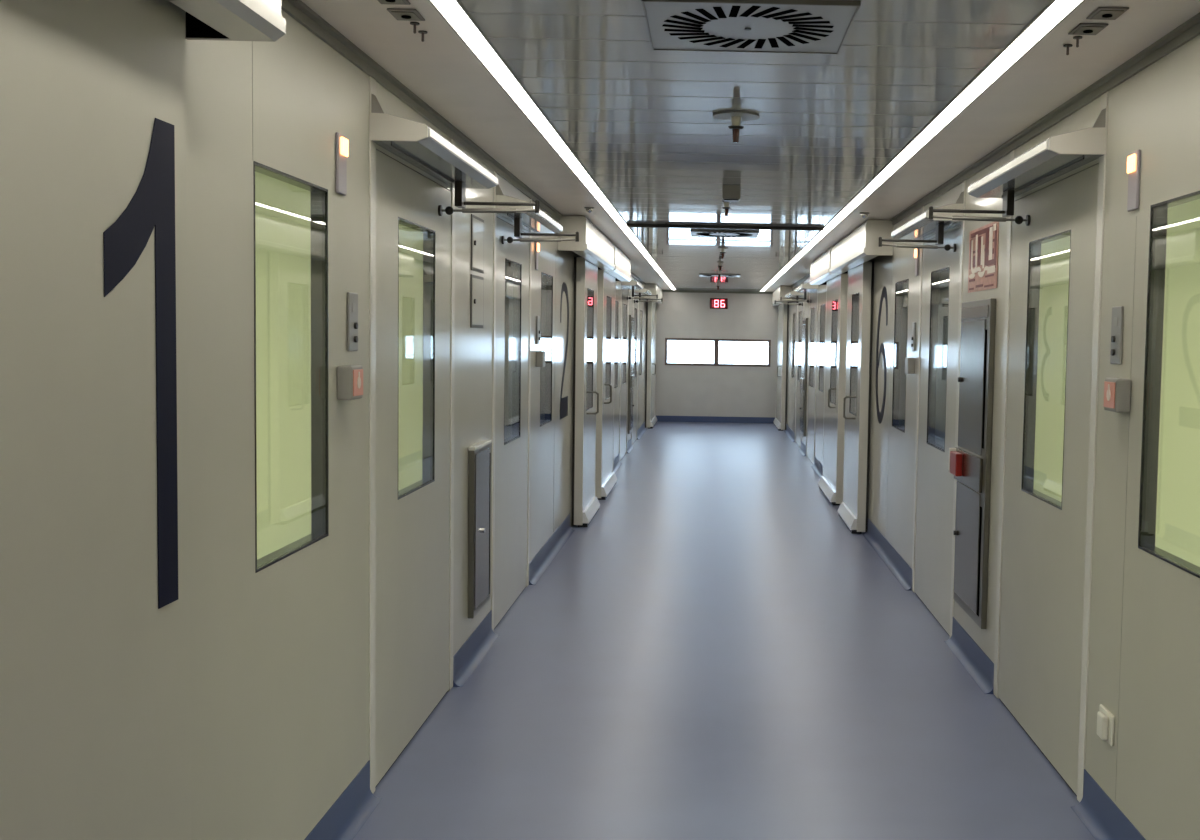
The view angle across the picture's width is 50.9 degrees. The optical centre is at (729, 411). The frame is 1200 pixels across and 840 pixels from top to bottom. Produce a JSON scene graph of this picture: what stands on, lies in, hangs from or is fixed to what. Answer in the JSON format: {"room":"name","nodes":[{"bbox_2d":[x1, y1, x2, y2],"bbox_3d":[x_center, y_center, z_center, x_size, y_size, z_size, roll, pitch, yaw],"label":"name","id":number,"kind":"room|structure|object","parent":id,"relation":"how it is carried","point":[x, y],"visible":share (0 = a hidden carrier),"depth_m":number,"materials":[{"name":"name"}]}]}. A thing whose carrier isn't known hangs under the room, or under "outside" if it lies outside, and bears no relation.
{"room":"hospital corridor","nodes":[
{"label":"hospital corridor","id":0,"kind":"room"},
{"bbox_2d":[255,171,541,559],"bbox_3d":[-3.037,-0.355,11.408,3.225,2.600,26.900,1,3,-1],"label":"window glass","id":1,"kind":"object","parent":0,"point":[282,209],"depth_m":6.33,"materials":[{"name":"green glass"}]},
{"bbox_2d":[165,0,646,839],"bbox_3d":[-1.396,-0.322,11.332,0.055,2.600,26.700,1,3,-1],"label":"wall","id":2,"kind":"structure","parent":0,"point":[279,653],"depth_m":3.57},
{"bbox_2d":[0,0,190,839],"bbox_3d":[-1.193,0.405,1.067,0.065,2.325,3.355,1,3,-1],"label":"door","id":3,"kind":"structure","parent":2,"relation":"in","point":[95,720],"depth_m":2.27,"materials":[{"name":"beige metal"}]},
{"bbox_2d":[103,118,177,608],"bbox_3d":[-1.174,-0.091,2.500,0.001,1.006,0.310,1,3,-1],"label":"number","id":4,"kind":"object","parent":3,"relation":"attached to","point":[152,205],"depth_m":2.59,"materials":[{"name":"black paint"}]},
{"bbox_2d":[168,0,285,41],"bbox_3d":[-1.090,-0.855,0.786,0.222,0.267,4.100,1,3,-1],"label":"light fixture","id":5,"kind":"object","parent":2,"relation":"attached to","point":[224,20],"depth_m":2.71,"materials":[{"name":"beige metal"}]},
{"bbox_2d":[253,161,328,572],"bbox_3d":[-1.281,-0.132,3.606,0.052,1.085,0.630,1,3,-1],"label":"window","id":6,"kind":"structure","parent":2,"relation":"in","point":[319,195],"depth_m":3.90,"materials":[{"name":"black glass"}]},
{"bbox_2d":[336,132,348,194],"bbox_3d":[-1.240,-0.794,4.003,0.021,0.190,0.090,1,3,-1],"label":"lamp","id":7,"kind":"object","parent":2,"relation":"attached to","point":[342,143],"visible":1,"depth_m":3.98,"materials":[{"name":"grey"}]},
{"bbox_2d":[304,760,382,839],"bbox_3d":[-1.253,1.387,3.276,0.049,0.139,2.410,1,3,-1],"label":"baseboard","id":8,"kind":"structure","parent":2,"relation":"attached to","point":[345,818],"depth_m":4.20,"materials":[{"name":"blue"}]},
{"bbox_2d":[337,365,362,399],"bbox_3d":[-1.236,-0.097,4.075,0.055,0.110,0.130,1,3,-1],"label":"box","id":9,"kind":"object","parent":2,"relation":"attached to","point":[349,377],"visible":1,"depth_m":4.01,"materials":[{"name":"grey plastic"}]},
{"bbox_2d":[347,292,357,350],"bbox_3d":[-1.252,-0.300,4.163,0.018,0.195,0.104,1,3,-1],"label":"switch plate","id":10,"kind":"object","parent":2,"relation":"attached to","point":[352,298],"visible":1,"depth_m":4.15,"materials":[{"name":"silver metal"}]},
{"bbox_2d":[369,76,375,792],"bbox_3d":[-1.271,0.108,4.442,0.008,2.552,0.068,1,3,-1],"label":"trim","id":11,"kind":"structure","parent":2,"relation":"attached to","point":[372,82],"depth_m":4.43,"materials":[{"name":"white metal"}]},
{"bbox_2d":[375,150,450,787],"bbox_3d":[-1.309,0.187,5.132,0.052,2.315,1.272,1,3,-1],"label":"door","id":12,"kind":"structure","parent":2,"relation":"in","point":[412,521],"depth_m":5.06,"materials":[{"name":"beige metal"}]},
{"bbox_2d":[449,139,455,689],"bbox_3d":[-1.290,0.027,5.804,0.008,2.552,0.068,1,3,-1],"label":"trim","id":13,"kind":"structure","parent":2,"relation":"attached to","point":[452,347],"depth_m":5.80,"materials":[{"name":"white metal"}]},
{"bbox_2d":[370,93,538,215],"bbox_3d":[-1.048,-0.987,5.040,0.429,0.319,1.392,1,3,-1],"label":"operator","id":14,"kind":"object","parent":2,"relation":"attached to","point":[416,143],"visible":1,"depth_m":4.77,"materials":[{"name":"grey"}]},
{"bbox_2d":[281,0,644,285],"bbox_3d":[-1.333,-1.596,11.258,0.028,0.045,26.700,1,3,-1],"label":"trim","id":15,"kind":"structure","parent":2,"relation":"attached to","point":[298,10],"depth_m":4.61,"materials":[{"name":"grey metal"}]},
{"bbox_2d":[453,610,498,686],"bbox_3d":[-1.297,1.201,6.430,0.049,0.139,1.040,1,3,-1],"label":"baseboard","id":16,"kind":"structure","parent":2,"relation":"attached to","point":[468,657],"depth_m":6.36,"materials":[{"name":"blue"}]},
{"bbox_2d":[470,274,483,327],"bbox_3d":[-1.282,-0.561,6.366,0.015,0.265,0.330,1,3,-1],"label":"hatch","id":17,"kind":"object","parent":2,"relation":"attached to","point":[477,282],"visible":1,"depth_m":6.34,"materials":[{"name":"grey metal"}]},
{"bbox_2d":[471,214,483,272],"bbox_3d":[-1.277,-0.851,6.349,0.015,0.277,0.330,1,3,-1],"label":"hatch","id":18,"kind":"object","parent":2,"relation":"attached to","point":[477,224],"visible":1,"depth_m":6.32,"materials":[{"name":"grey metal"}]},
{"bbox_2d":[468,439,491,618],"bbox_3d":[-1.287,0.591,6.473,0.047,0.863,0.480,1,3,-1],"label":"cabinet","id":19,"kind":"object","parent":2,"relation":"attached to","point":[479,475],"visible":1,"depth_m":6.36,"materials":[{"name":"grey metal"}]},
{"bbox_2d":[491,171,496,631],"bbox_3d":[-1.306,-0.038,6.907,0.008,2.552,0.060,1,3,-1],"label":"trim","id":20,"kind":"structure","parent":2,"relation":"attached to","point":[495,173],"depth_m":6.90,"materials":[{"name":"white metal"}]},
{"bbox_2d":[494,218,528,628],"bbox_3d":[-1.343,0.042,7.588,0.052,2.315,1.252,1,3,-1],"label":"door","id":21,"kind":"structure","parent":2,"relation":"in","point":[511,453],"depth_m":7.62,"materials":[{"name":"beige metal"}]},
{"bbox_2d":[527,199,531,585],"bbox_3d":[-1.324,-0.118,8.250,0.008,2.552,0.060,1,3,-1],"label":"trim","id":22,"kind":"structure","parent":2,"relation":"attached to","point":[530,254],"depth_m":8.24,"materials":[{"name":"white metal"}]},
{"bbox_2d":[495,184,578,243],"bbox_3d":[-1.083,-1.134,7.526,0.429,0.319,1.372,1,3,-1],"label":"operator","id":23,"kind":"object","parent":2,"relation":"attached to","point":[537,224],"visible":0.98,"depth_m":7.13,"materials":[{"name":"grey"}]},
{"bbox_2d":[536,316,539,343],"bbox_3d":[-1.314,-0.562,8.584,0.018,0.195,0.104,1,3,-1],"label":"switch plate","id":24,"kind":"object","parent":2,"relation":"attached to","point":[537,317],"visible":1,"depth_m":8.55,"materials":[{"name":"silver metal"}]},
{"bbox_2d":[536,351,544,366],"bbox_3d":[-1.302,-0.364,8.596,0.049,0.110,0.130,1,3,-1],"label":"box","id":25,"kind":"object","parent":2,"relation":"attached to","point":[540,355],"visible":1,"depth_m":8.53,"materials":[{"name":"grey plastic"}]},
{"bbox_2d":[540,272,552,426],"bbox_3d":[-1.357,-0.457,9.086,0.052,1.085,0.630,1,3,-1],"label":"window","id":26,"kind":"structure","parent":2,"relation":"in","point":[546,280],"depth_m":9.11,"materials":[{"name":"black glass"}]},
{"bbox_2d":[529,514,574,584],"bbox_3d":[-1.340,1.016,9.554,0.049,0.139,2.410,1,3,-1],"label":"baseboard","id":27,"kind":"structure","parent":2,"relation":"attached to","point":[539,564],"depth_m":9.32,"materials":[{"name":"blue"}]},
{"bbox_2d":[560,282,568,419],"bbox_3d":[-1.347,-0.501,10.178,0.001,1.100,0.574,1,3,-1],"label":"number","id":28,"kind":"object","parent":2,"relation":"attached to","point":[563,401],"depth_m":10.23,"materials":[{"name":"black plastic"}]},
{"bbox_2d":[572,257,599,526],"bbox_3d":[-1.270,-0.199,11.432,0.202,2.342,1.200,1,3,-1],"label":"door","id":29,"kind":"structure","parent":2,"relation":"in","point":[585,505],"depth_m":10.91,"materials":[{"name":"beige metal"}]},
{"bbox_2d":[558,216,614,269],"bbox_3d":[-1.232,-1.462,11.032,0.222,0.267,2.770,1,3,-1],"label":"door frame","id":30,"kind":"structure","parent":2,"relation":"attached to","point":[593,245],"depth_m":9.92,"materials":[{"name":"beige"}]},
{"bbox_2d":[595,271,616,499],"bbox_3d":[-1.312,-0.318,13.438,0.172,2.342,1.540,1,3,-1],"label":"door","id":31,"kind":"structure","parent":2,"relation":"in","point":[606,479],"depth_m":12.99,"materials":[{"name":"beige metal"}]},
{"bbox_2d":[598,244,630,281],"bbox_3d":[-1.270,-1.621,13.722,0.222,0.267,2.380,1,3,-1],"label":"door frame","id":32,"kind":"structure","parent":2,"relation":"attached to","point":[622,271],"depth_m":13.50,"materials":[{"name":"beige metal"}]},
{"bbox_2d":[614,301,617,387],"bbox_3d":[-1.448,-0.843,15.604,0.052,1.085,0.630,1,3,-1],"label":"window","id":33,"kind":"structure","parent":2,"relation":"in","point":[616,302],"depth_m":15.69,"materials":[{"name":"black glass"}]},
{"bbox_2d":[619,285,621,460],"bbox_3d":[-1.438,-0.602,16.420,0.008,2.552,0.068,1,3,-1],"label":"trim","id":34,"kind":"structure","parent":2,"relation":"attached to","point":[621,285],"depth_m":16.40,"materials":[{"name":"white"}]},
{"bbox_2d":[620,288,627,460],"bbox_3d":[-1.476,-0.522,17.110,0.052,2.315,1.272,1,3,-1],"label":"door","id":35,"kind":"structure","parent":2,"relation":"in","point":[624,328],"depth_m":17.12,"materials":[{"name":"beige metal"}]},
{"bbox_2d":[626,289,628,453],"bbox_3d":[-1.457,-0.682,17.782,0.008,2.552,0.068,1,3,-1],"label":"trim","id":36,"kind":"structure","parent":2,"relation":"attached to","point":[628,289],"depth_m":17.76,"materials":[{"name":"white"}]},
{"bbox_2d":[628,315,634,433],"bbox_3d":[-1.446,-0.561,18.387,0.047,1.715,0.712,1,3,-1],"label":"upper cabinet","id":37,"kind":"object","parent":2,"relation":"attached to","point":[631,376],"visible":1,"depth_m":18.11,"materials":[{"name":"grey metal"}]},
{"bbox_2d":[632,294,637,444],"bbox_3d":[-1.510,-0.667,19.566,0.052,2.315,1.252,1,3,-1],"label":"door","id":38,"kind":"structure","parent":2,"relation":"in","point":[634,431],"depth_m":19.69,"materials":[{"name":"beige metal"}]},
{"bbox_2d":[621,280,657,299],"bbox_3d":[-1.215,-1.696,17.018,0.429,0.319,1.392,1,3,-1],"label":"operator","id":39,"kind":"object","parent":2,"relation":"attached to","point":[632,285],"visible":0.99,"depth_m":17.29,"materials":[{"name":"grey"}]},
{"bbox_2d":[639,310,642,375],"bbox_3d":[-1.524,-1.166,21.064,0.052,1.085,0.630,1,3,-1],"label":"window","id":40,"kind":"structure","parent":2,"relation":"in","point":[641,312],"depth_m":21.11,"materials":[{"name":"black glass"}]},
{"bbox_2d":[634,288,662,302],"bbox_3d":[-1.250,-1.843,19.504,0.429,0.319,1.372,1,3,-1],"label":"operator","id":41,"kind":"object","parent":2,"relation":"attached to","point":[644,291],"visible":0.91,"depth_m":19.09,"materials":[{"name":"grey"}]},
{"bbox_2d":[645,300,656,428],"bbox_3d":[-1.459,-0.921,23.619,0.162,2.342,1.840,1,3,-1],"label":"door","id":42,"kind":"structure","parent":2,"relation":"in","point":[650,418],"depth_m":22.76,"materials":[{"name":"beige metal"}]},
{"bbox_2d":[644,283,662,303],"bbox_3d":[-1.400,-2.175,23.070,0.222,0.267,2.850,1,3,-1],"label":"door frame","id":43,"kind":"structure","parent":2,"relation":"attached to","point":[654,289],"depth_m":21.65,"materials":[{"name":"beige"}]},
{"bbox_2d":[301,0,671,289],"bbox_3d":[-1.174,-1.641,11.258,0.454,0.050,26.700,1,3,-1],"label":"ceiling","id":44,"kind":"structure","parent":0,"point":[441,70],"depth_m":4.86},
{"bbox_2d":[378,0,410,4],"bbox_3d":[-0.943,-1.146,3.471,0.084,0.011,0.120,1,3,-1],"label":"socket","id":45,"kind":"object","parent":44,"relation":"attached to","point":[397,2],"visible":1,"depth_m":3.50,"materials":[{"name":"grey"}]},
{"bbox_2d":[387,8,424,20],"bbox_3d":[-0.945,-1.157,3.650,0.084,0.011,0.120,1,3,-1],"label":"socket","id":46,"kind":"object","parent":44,"relation":"attached to","point":[398,14],"visible":1,"depth_m":3.63,"materials":[{"name":"grey"}]},
{"bbox_2d":[655,292,777,416],"bbox_3d":[-0.268,-1.145,24.774,2.975,2.700,0.200,1,3,-1],"label":"wall","id":47,"kind":"structure","parent":0,"point":[680,390],"depth_m":24.69,"materials":[{"name":"paint"}]},
{"bbox_2d":[655,415,775,423],"bbox_3d":[-0.289,0.149,24.747,2.575,0.120,0.006,1,3,-1],"label":"baseboard","id":48,"kind":"structure","parent":47,"relation":"attached to","point":[713,419],"depth_m":24.75,"materials":[{"name":"blue"}]},
{"bbox_2d":[662,290,772,293],"bbox_3d":[-0.245,-2.363,24.592,2.575,0.045,0.020,1,3,-1],"label":"trim","id":49,"kind":"structure","parent":47,"relation":"attached to","point":[688,291],"depth_m":24.58,"materials":[{"name":"grey"}]},
{"bbox_2d":[665,338,770,366],"bbox_3d":[-0.241,-1.178,24.712,2.085,0.535,0.102,1,3,-1],"label":"window","id":50,"kind":"structure","parent":47,"relation":"in","point":[716,341],"depth_m":24.66,"materials":[{"name":"white"}]},
{"bbox_2d":[710,298,727,308],"bbox_3d":[-0.221,-2.134,24.593,0.348,0.207,0.044,1,3,-1],"label":"digital display","id":51,"kind":"object","parent":47,"relation":"attached to","point":[715,303],"visible":1,"depth_m":24.57,"materials":[{"name":"red plastic"}]},
{"bbox_2d":[353,422,1094,839],"bbox_3d":[-0.089,1.055,11.482,9.400,0.120,27.000,1,3,-1],"label":"floor","id":52,"kind":"structure","parent":0,"point":[717,654],"depth_m":5.79,"materials":[{"name":"plastic"}]},
{"bbox_2d":[459,0,1050,290],"bbox_3d":[-0.051,-1.622,11.274,1.630,0.051,26.700,1,3,-1],"label":"ceiling","id":53,"kind":"structure","parent":0,"point":[638,118],"depth_m":5.02,"materials":[{"name":"grey metal"}]},
{"bbox_2d":[428,0,675,289],"bbox_3d":[-0.906,-1.622,11.247,0.082,0.037,26.670,1,3,-1],"label":"recessed light","id":54,"kind":"object","parent":53,"relation":"in","point":[453,12],"visible":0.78,"depth_m":4.84,"materials":[{"name":"white plastic"}]},
{"bbox_2d":[699,274,739,276],"bbox_3d":[-0.152,-2.018,18.513,0.600,0.013,0.600,1,3,-1],"label":"ceiling vent","id":55,"kind":"object","parent":53,"relation":"in","point":[700,275],"visible":0.89,"depth_m":18.46,"materials":[{"name":"grey"}]},
{"bbox_2d":[690,230,758,237],"bbox_3d":[-0.050,-1.581,11.126,0.600,0.013,0.600,1,3,-1],"label":"ceiling vent","id":56,"kind":"object","parent":53,"relation":"in","point":[694,233],"visible":1,"depth_m":11.08,"materials":[{"name":"grey metal"}]},
{"bbox_2d":[627,224,823,230],"bbox_3d":[-0.039,-1.530,10.348,1.630,0.026,0.040,1,3,-1],"label":"trim","id":57,"kind":"structure","parent":53,"relation":"attached to","point":[628,225],"depth_m":10.33,"materials":[{"name":"grey metal"}]},
{"bbox_2d":[722,185,740,201],"bbox_3d":[0.008,-1.334,7.635,0.110,0.091,0.120,1,3,-1],"label":"ceiling box","id":58,"kind":"object","parent":53,"relation":"attached to","point":[730,193],"visible":1,"depth_m":7.58,"materials":[{"name":"grey plastic"}]},
{"bbox_2d":[712,111,759,142],"bbox_3d":[0.025,-1.180,5.210,0.200,0.113,0.200,1,3,-1],"label":"sprinkler","id":59,"kind":"object","parent":53,"relation":"attached to","point":[736,117],"visible":1,"depth_m":5.19,"materials":[{"name":"grey metal"}]},
{"bbox_2d":[641,0,860,53],"bbox_3d":[0.054,-1.143,3.720,0.600,0.013,0.600,1,3,-1],"label":"ceiling vent","id":60,"kind":"object","parent":53,"relation":"in","point":[759,26],"visible":1,"depth_m":3.68,"materials":[{"name":"grey metal"}]},
{"bbox_2d":[759,0,1084,291],"bbox_3d":[0.804,-1.594,11.273,0.082,0.037,26.670,1,3,-1],"label":"recessed light","id":61,"kind":"object","parent":53,"relation":"in","point":[1054,12],"visible":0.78,"depth_m":4.68,"materials":[{"name":"white plastic"}]},
{"bbox_2d":[764,0,1199,291],"bbox_3d":[1.064,-1.604,11.291,0.439,0.050,26.700,1,3,-1],"label":"ceiling","id":62,"kind":"structure","parent":0,"point":[1044,78],"depth_m":4.72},
{"bbox_2d":[1068,23,1108,34],"bbox_3d":[1.054,-1.124,3.680,0.084,0.011,0.120,1,3,-1],"label":"socket","id":63,"kind":"object","parent":62,"relation":"attached to","point":[1082,28],"visible":1,"depth_m":3.66,"materials":[{"name":"grey"}]},
{"bbox_2d":[1086,7,1128,19],"bbox_3d":[1.057,-1.113,3.500,0.084,0.011,0.120,1,3,-1],"label":"socket","id":64,"kind":"object","parent":62,"relation":"attached to","point":[1101,13],"visible":1,"depth_m":3.48,"materials":[{"name":"grey"}]},
{"bbox_2d":[786,35,1199,839],"bbox_3d":[1.233,-0.278,11.372,0.055,2.600,26.700,1,3,-1],"label":"wall","id":65,"kind":"structure","parent":0,"point":[1155,111],"depth_m":4.16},
{"bbox_2d":[773,302,788,430],"bbox_3d":[0.950,-0.881,23.655,0.162,2.342,1.840,1,3,-1],"label":"door","id":66,"kind":"structure","parent":65,"relation":"in","point":[779,421],"depth_m":22.81,"materials":[{"name":"beige metal"}]},
{"bbox_2d":[772,286,791,305],"bbox_3d":[0.949,-2.136,23.105,0.222,0.267,2.850,1,3,-1],"label":"door frame","id":67,"kind":"structure","parent":65,"relation":"attached to","point":[781,291],"depth_m":21.69,"materials":[{"name":"beige"}]},
{"bbox_2d":[774,290,803,305],"bbox_3d":[0.894,-1.808,19.536,0.429,0.319,1.372,1,3,-1],"label":"operator","id":68,"kind":"object","parent":65,"relation":"attached to","point":[793,294],"visible":0.96,"depth_m":19.12,"materials":[{"name":"grey"}]},
{"bbox_2d":[792,313,795,377],"bbox_3d":[1.099,-1.122,21.103,0.052,1.085,0.630,1,3,-1],"label":"window","id":69,"kind":"structure","parent":65,"relation":"in","point":[794,314],"depth_m":21.14,"materials":[{"name":"black glass"}]},
{"bbox_2d":[780,283,817,302],"bbox_3d":[0.928,-1.661,17.050,0.429,0.319,1.392,1,3,-1],"label":"operator","id":70,"kind":"object","parent":65,"relation":"attached to","point":[805,288],"visible":0.99,"depth_m":17.11,"materials":[{"name":"grey"}]},
{"bbox_2d":[795,297,803,446],"bbox_3d":[1.113,-0.624,19.605,0.052,2.315,1.252,1,3,-1],"label":"door","id":71,"kind":"structure","parent":65,"relation":"in","point":[800,308],"depth_m":19.71,"materials":[{"name":"beige metal"}]},
{"bbox_2d":[800,318,807,436],"bbox_3d":[1.080,-0.519,18.424,0.047,1.715,0.712,1,3,-1],"label":"door","id":72,"kind":"structure","parent":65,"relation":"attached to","point":[803,380],"depth_m":18.19,"materials":[{"name":"grey"}]},
{"bbox_2d":[806,280,809,455],"bbox_3d":[1.113,-0.639,17.821,0.008,2.552,0.068,1,3,-1],"label":"trim","id":73,"kind":"structure","parent":65,"relation":"attached to","point":[809,280],"depth_m":17.81,"materials":[{"name":"white"}]},
{"bbox_2d":[807,291,816,463],"bbox_3d":[1.147,-0.478,17.149,0.052,2.315,1.272,1,3,-1],"label":"door","id":74,"kind":"structure","parent":65,"relation":"in","point":[813,296],"depth_m":17.15,"materials":[{"name":"beige metal"}]},
{"bbox_2d":[813,289,817,464],"bbox_3d":[1.132,-0.559,16.458,0.008,2.552,0.068,1,3,-1],"label":"trim","id":75,"kind":"structure","parent":65,"relation":"attached to","point":[817,289],"depth_m":16.45,"materials":[{"name":"white"}]},
{"bbox_2d":[811,456,822,477],"bbox_3d":[1.104,0.711,15.451,0.049,0.139,2.090,1,3,-1],"label":"baseboard","id":76,"kind":"structure","parent":65,"relation":"attached to","point":[817,467],"depth_m":15.81,"materials":[{"name":"blue"}]},
{"bbox_2d":[819,304,824,391],"bbox_3d":[1.175,-0.799,15.643,0.052,1.085,0.630,1,3,-1],"label":"window","id":77,"kind":"structure","parent":65,"relation":"in","point":[822,310],"depth_m":15.66,"materials":[{"name":"black glass"}]},
{"bbox_2d":[809,247,847,284],"bbox_3d":[1.079,-1.579,13.707,0.222,0.267,2.480,1,3,-1],"label":"door frame","id":78,"kind":"structure","parent":65,"relation":"attached to","point":[820,273],"depth_m":13.53,"materials":[{"name":"beige metal"}]},
{"bbox_2d":[818,275,847,504],"bbox_3d":[1.088,-0.271,13.354,0.172,2.342,1.580,1,3,-1],"label":"door","id":79,"kind":"structure","parent":65,"relation":"in","point":[830,483],"depth_m":12.91,"materials":[{"name":"beige metal"}]},
{"bbox_2d":[838,261,873,533],"bbox_3d":[1.101,-0.152,11.327,0.202,2.342,1.200,1,3,-1],"label":"door","id":80,"kind":"structure","parent":65,"relation":"in","point":[853,511],"depth_m":10.86,"materials":[{"name":"beige metal"}]},
{"bbox_2d":[830,220,893,273],"bbox_3d":[1.118,-1.416,10.952,0.222,0.267,2.800,1,3,-1],"label":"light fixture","id":81,"kind":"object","parent":65,"relation":"attached to","point":[861,245],"depth_m":9.88,"materials":[{"name":"beige"}]},
{"bbox_2d":[876,286,887,423],"bbox_3d":[1.226,-0.458,10.124,0.001,1.108,0.644,1,3,-1],"label":"number","id":82,"kind":"object","parent":65,"relation":"attached to","point":[884,291],"depth_m":10.12,"materials":[{"name":"black paint"}]},
{"bbox_2d":[863,518,911,590],"bbox_3d":[1.185,1.058,9.592,0.049,0.139,2.410,1,3,-1],"label":"baseboard","id":83,"kind":"structure","parent":65,"relation":"attached to","point":[892,559],"depth_m":9.36,"materials":[{"name":"blue"}]},
{"bbox_2d":[892,279,908,432],"bbox_3d":[1.266,-0.413,9.125,0.052,1.085,0.630,1,3,-1],"label":"window","id":84,"kind":"structure","parent":65,"relation":"in","point":[898,285],"depth_m":9.43,"materials":[{"name":"black glass"}]},
{"bbox_2d":[905,357,914,373],"bbox_3d":[1.223,-0.315,8.504,0.049,0.110,0.130,1,3,-1],"label":"box","id":85,"kind":"object","parent":65,"relation":"attached to","point":[909,362],"visible":1,"depth_m":8.44,"materials":[{"name":"grey plastic"}]},
{"bbox_2d":[911,322,915,350],"bbox_3d":[1.242,-0.511,8.483,0.018,0.195,0.104,1,3,-1],"label":"switch plate","id":86,"kind":"object","parent":65,"relation":"attached to","point":[913,337],"visible":1,"depth_m":8.46,"materials":[{"name":"silver metal"}]},
{"bbox_2d":[914,248,918,275],"bbox_3d":[1.250,-1.009,8.393,0.021,0.190,0.090,1,3,-1],"label":"lamp","id":87,"kind":"object","parent":65,"relation":"attached to","point":[916,251],"visible":0.87,"depth_m":8.36,"materials":[{"name":"grey"}]},
{"bbox_2d":[912,206,923,591],"bbox_3d":[1.246,-0.075,8.288,0.008,2.552,0.060,1,3,-1],"label":"trim","id":88,"kind":"structure","parent":65,"relation":"attached to","point":[921,254],"depth_m":8.28,"materials":[{"name":"white metal"}]},
{"bbox_2d":[879,191,963,251],"bbox_3d":[1.061,-1.097,7.528,0.429,0.319,1.352,1,3,-1],"label":"operator","id":89,"kind":"object","parent":65,"relation":"attached to","point":[920,227],"visible":1,"depth_m":7.12,"materials":[{"name":"grey"}]},
{"bbox_2d":[914,226,960,635],"bbox_3d":[1.280,0.085,7.627,0.052,2.315,1.252,1,3,-1],"label":"door","id":90,"kind":"structure","parent":65,"relation":"in","point":[935,482],"depth_m":7.66,"materials":[{"name":"beige metal"}]},
{"bbox_2d":[950,181,965,637],"bbox_3d":[1.265,0.004,6.946,0.008,2.552,0.060,1,3,-1],"label":"trim","id":91,"kind":"structure","parent":65,"relation":"attached to","point":[963,182],"depth_m":6.93,"materials":[{"name":"white metal"}]},
{"bbox_2d":[944,617,993,693],"bbox_3d":[1.229,1.243,6.467,0.049,0.139,1.040,1,3,-1],"label":"baseboard","id":92,"kind":"structure","parent":65,"relation":"attached to","point":[969,654],"depth_m":6.40,"materials":[{"name":"blue"}]},
{"bbox_2d":[948,298,995,628],"bbox_3d":[1.229,0.237,6.449,0.081,1.620,0.712,1,3,-1],"label":"cabinet","id":93,"kind":"object","parent":65,"relation":"attached to","point":[969,463],"visible":1,"depth_m":6.34,"materials":[{"name":"grey metal"}]},
{"bbox_2d":[968,222,998,292],"bbox_3d":[1.284,-0.782,6.363,0.006,0.327,0.680,1,3,-1],"label":"poster","id":94,"kind":"object","parent":65,"relation":"attached to","point":[983,241],"visible":1,"depth_m":6.32,"materials":[{"name":"red paper"}]},
{"bbox_2d":[791,12,1199,287],"bbox_3d":[1.214,-1.554,11.296,0.028,0.045,26.700,1,3,-1],"label":"trim","id":95,"kind":"structure","parent":65,"relation":"attached to","point":[1190,29],"depth_m":4.68,"materials":[{"name":"grey metal"}]},
{"bbox_2d":[993,150,1013,697],"bbox_3d":[1.280,0.070,5.843,0.008,2.552,0.068,1,3,-1],"label":"trim","id":96,"kind":"structure","parent":65,"relation":"attached to","point":[1009,229],"depth_m":5.84,"materials":[{"name":"white metal"}]},
{"bbox_2d":[929,108,1106,225],"bbox_3d":[1.095,-0.951,5.062,0.429,0.319,1.372,1,3,-1],"label":"operator","id":97,"kind":"object","parent":65,"relation":"attached to","point":[1056,156],"visible":1,"depth_m":4.81,"materials":[{"name":"grey"}]},
{"bbox_2d":[998,164,1098,795],"bbox_3d":[1.314,0.231,5.171,0.052,2.315,1.272,1,3,-1],"label":"door","id":98,"kind":"structure","parent":65,"relation":"in","point":[1044,537],"depth_m":5.07,"materials":[{"name":"beige metal"}]},
{"bbox_2d":[1077,92,1107,801],"bbox_3d":[1.299,0.150,4.480,0.008,2.552,0.068,1,3,-1],"label":"trim","id":99,"kind":"structure","parent":65,"relation":"attached to","point":[1104,97],"depth_m":4.47,"materials":[{"name":"white metal"}]},
{"bbox_2d":[1097,704,1114,745],"bbox_3d":[1.272,1.066,4.258,0.033,0.105,0.140,1,3,-1],"label":"wall socket","id":100,"kind":"object","parent":65,"relation":"attached to","point":[1105,718],"visible":1,"depth_m":4.22,"materials":[{"name":"beige plastic"}]},
{"bbox_2d":[1071,769,1145,839],"bbox_3d":[1.273,1.429,3.313,0.049,0.139,2.410,1,3,-1],"label":"baseboard","id":101,"kind":"structure","parent":65,"relation":"attached to","point":[1099,814],"depth_m":4.28,"materials":[{"name":"blue"}]},
{"bbox_2d":[1103,378,1130,412],"bbox_3d":[1.281,-0.057,4.142,0.055,0.110,0.130,1,3,-1],"label":"box","id":102,"kind":"object","parent":65,"relation":"attached to","point":[1117,391],"visible":1,"depth_m":4.08,"materials":[{"name":"grey plastic"}]},
{"bbox_2d":[1110,306,1123,364],"bbox_3d":[1.302,-0.259,4.221,0.018,0.195,0.104,1,3,-1],"label":"switch plate","id":103,"kind":"object","parent":65,"relation":"attached to","point":[1117,312],"visible":1,"depth_m":4.21,"materials":[{"name":"silver metal"}]},
{"bbox_2d":[1115,216,1136,800],"bbox_3d":[1.303,0.331,4.115,0.002,1.940,0.002,1,3,-1],"label":"trim","id":104,"kind":"structure","parent":65,"relation":"attached to","point":[1136,216],"depth_m":4.12,"materials":[{"name":"beige"}]},
{"bbox_2d":[1127,149,1140,210],"bbox_3d":[1.311,-0.753,4.071,0.021,0.190,0.090,1,3,-1],"label":"lamp","id":105,"kind":"object","parent":65,"relation":"attached to","point":[1134,158],"visible":1,"depth_m":4.05,"materials":[{"name":"grey plastic"}]},
{"bbox_2d":[1138,191,1199,577],"bbox_3d":[1.342,-0.089,3.645,0.052,1.085,0.630,1,3,-1],"label":"window","id":106,"kind":"structure","parent":65,"relation":"in","point":[1158,227],"depth_m":3.95,"materials":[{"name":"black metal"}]},
{"bbox_2d":[899,199,1199,566],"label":"windows","id":107,"kind":"structure","parent":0,"point":[1178,495],"depth_m":6.40,"materials":[{"name":"green"}]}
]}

